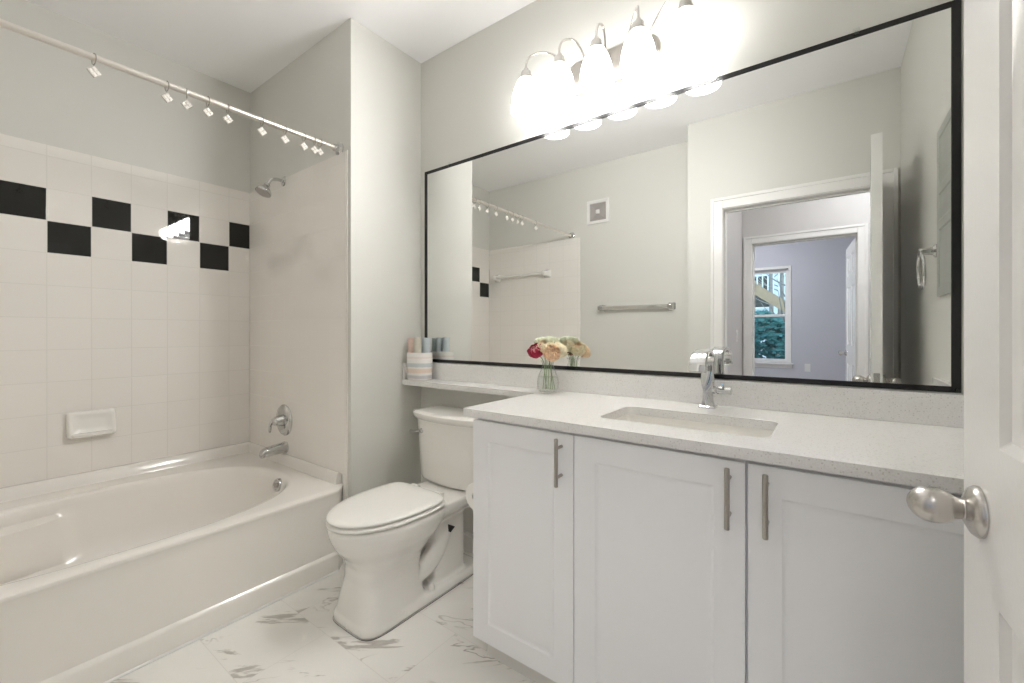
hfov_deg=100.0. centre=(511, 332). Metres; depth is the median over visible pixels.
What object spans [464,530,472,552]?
baseboard
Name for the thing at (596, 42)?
socket
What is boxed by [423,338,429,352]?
rolled washcloth
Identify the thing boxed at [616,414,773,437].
sink
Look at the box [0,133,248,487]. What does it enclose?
wall tile
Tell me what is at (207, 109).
curtain ring
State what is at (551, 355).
flower
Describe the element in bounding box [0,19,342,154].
curtain rod
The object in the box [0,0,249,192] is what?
wall
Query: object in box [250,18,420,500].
wall
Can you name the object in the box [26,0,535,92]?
ceiling
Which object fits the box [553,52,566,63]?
socket
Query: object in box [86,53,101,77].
curtain ring
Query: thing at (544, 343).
flower
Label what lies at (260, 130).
curtain ring
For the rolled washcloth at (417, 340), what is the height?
0.222 m
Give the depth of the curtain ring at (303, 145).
2.03 m
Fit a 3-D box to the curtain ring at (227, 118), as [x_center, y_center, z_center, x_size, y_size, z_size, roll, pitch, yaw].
[-1.174,-0.902,1.775,0.035,0.085,0.028,0,0,-13]
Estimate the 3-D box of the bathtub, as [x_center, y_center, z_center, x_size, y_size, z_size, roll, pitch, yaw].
[-1.702,0.928,1.837,1.129,0.450,1.536,0,0,37]
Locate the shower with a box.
[255,176,285,197]
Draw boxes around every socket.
[519,67,532,78]
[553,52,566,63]
[589,36,603,47]
[630,17,646,30]
[676,0,694,11]
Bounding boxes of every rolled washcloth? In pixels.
[408,338,413,352]
[414,337,421,352]
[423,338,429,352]
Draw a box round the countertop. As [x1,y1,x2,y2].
[402,363,963,493]
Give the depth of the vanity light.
1.65 m
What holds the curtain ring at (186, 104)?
hanging from the curtain rod
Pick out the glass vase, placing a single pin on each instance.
(554, 361)
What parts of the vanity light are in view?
lamp shade, arm, lamp shade, arm, lamp shade, arm, arm, lamp shade, arm, lamp shade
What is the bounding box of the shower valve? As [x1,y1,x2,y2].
[268,404,291,435]
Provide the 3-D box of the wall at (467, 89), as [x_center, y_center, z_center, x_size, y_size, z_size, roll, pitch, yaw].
[0.441,-0.203,1.832,2.334,2.706,0.100,0,0,37]
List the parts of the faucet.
spout, plate, handle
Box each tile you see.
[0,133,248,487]
[249,151,345,562]
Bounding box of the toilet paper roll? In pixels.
[466,483,472,508]
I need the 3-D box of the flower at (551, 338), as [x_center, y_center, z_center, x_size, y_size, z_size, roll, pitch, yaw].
[0.169,0.129,1.848,0.063,0.229,0.058,0,0,37]
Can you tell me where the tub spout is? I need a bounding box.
[259,441,287,458]
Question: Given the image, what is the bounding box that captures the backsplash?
[432,363,963,427]
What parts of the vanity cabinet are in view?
door, handle, door, handle, handle, door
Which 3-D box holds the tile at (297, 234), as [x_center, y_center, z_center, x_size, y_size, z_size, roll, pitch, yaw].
[-1.264,0.123,2.464,1.094,2.053,0.008,0,0,37]
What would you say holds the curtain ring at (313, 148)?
hanging from the curtain rod
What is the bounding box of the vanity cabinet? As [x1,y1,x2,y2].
[473,418,963,682]
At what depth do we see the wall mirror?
1.50 m
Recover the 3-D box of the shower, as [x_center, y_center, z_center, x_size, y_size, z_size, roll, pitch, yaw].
[-1.377,-0.840,2.453,0.086,0.147,0.160,0,0,37]
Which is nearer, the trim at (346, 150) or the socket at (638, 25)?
the socket at (638, 25)
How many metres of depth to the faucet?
1.47 m
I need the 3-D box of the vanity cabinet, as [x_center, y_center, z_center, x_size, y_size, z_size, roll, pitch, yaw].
[0.549,0.719,1.297,1.317,0.862,0.591,0,0,37]
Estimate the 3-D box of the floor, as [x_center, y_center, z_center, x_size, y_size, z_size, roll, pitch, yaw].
[-0.675,1.180,1.356,3.560,0.060,2.194,0,0,37]
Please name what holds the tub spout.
attached to the tile at (297, 234)
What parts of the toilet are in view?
seat, seat lid, bowl, lever arm, tank lid, tank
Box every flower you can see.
[527,343,546,388]
[533,336,546,387]
[537,339,552,388]
[543,344,560,388]
[545,336,557,385]
[550,342,568,388]
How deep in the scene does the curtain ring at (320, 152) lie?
2.09 m
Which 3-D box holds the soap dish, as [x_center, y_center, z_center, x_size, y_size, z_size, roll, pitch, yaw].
[-2.121,0.460,2.172,0.054,0.132,0.184,0,0,37]
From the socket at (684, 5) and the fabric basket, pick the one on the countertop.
the fabric basket
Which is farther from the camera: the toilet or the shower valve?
the shower valve
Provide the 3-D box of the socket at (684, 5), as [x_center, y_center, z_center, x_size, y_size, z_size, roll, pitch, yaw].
[0.601,-1.129,1.487,0.062,0.058,0.062,0,0,37]
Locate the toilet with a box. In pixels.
[325,405,476,640]
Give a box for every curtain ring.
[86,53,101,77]
[161,81,173,102]
[180,88,192,109]
[202,96,213,116]
[222,104,232,123]
[257,117,266,135]
[281,125,288,143]
[300,133,307,149]
[310,137,317,153]
[317,139,323,155]
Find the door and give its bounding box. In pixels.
[906,0,1023,682]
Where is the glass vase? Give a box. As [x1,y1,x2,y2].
[537,361,557,393]
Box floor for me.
[111,550,535,682]
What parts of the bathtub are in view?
overflow plate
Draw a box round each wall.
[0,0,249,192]
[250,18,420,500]
[421,0,963,532]
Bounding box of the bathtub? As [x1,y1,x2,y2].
[0,441,342,682]
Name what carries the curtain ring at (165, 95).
hanging from the curtain rod
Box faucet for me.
[688,349,731,408]
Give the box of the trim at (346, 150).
[346,150,347,498]
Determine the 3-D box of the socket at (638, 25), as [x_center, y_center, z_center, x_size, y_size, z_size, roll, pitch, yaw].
[0.466,-1.129,1.587,0.062,0.058,0.062,0,0,37]
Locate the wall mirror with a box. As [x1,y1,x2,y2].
[425,0,961,392]
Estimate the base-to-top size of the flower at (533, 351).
0.199 m
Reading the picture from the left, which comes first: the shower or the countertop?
the shower
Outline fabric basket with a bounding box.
[407,352,432,380]
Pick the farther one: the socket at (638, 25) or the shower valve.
the shower valve
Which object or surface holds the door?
attached to the door frame
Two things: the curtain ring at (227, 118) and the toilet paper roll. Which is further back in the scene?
the curtain ring at (227, 118)
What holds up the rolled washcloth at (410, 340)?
in the fabric basket
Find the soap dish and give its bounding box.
[66,408,116,439]
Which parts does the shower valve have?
lever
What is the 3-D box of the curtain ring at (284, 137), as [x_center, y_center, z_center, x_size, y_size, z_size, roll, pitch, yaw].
[-1.036,-0.902,1.961,0.035,0.085,0.028,0,0,-21]
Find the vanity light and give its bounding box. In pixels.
[511,0,705,119]
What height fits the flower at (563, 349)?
0.205 m
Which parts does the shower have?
arm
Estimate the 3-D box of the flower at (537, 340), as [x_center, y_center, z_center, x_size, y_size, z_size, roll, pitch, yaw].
[0.125,0.131,1.873,0.069,0.226,0.068,0,0,37]
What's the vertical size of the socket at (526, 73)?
0.058 m
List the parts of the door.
knob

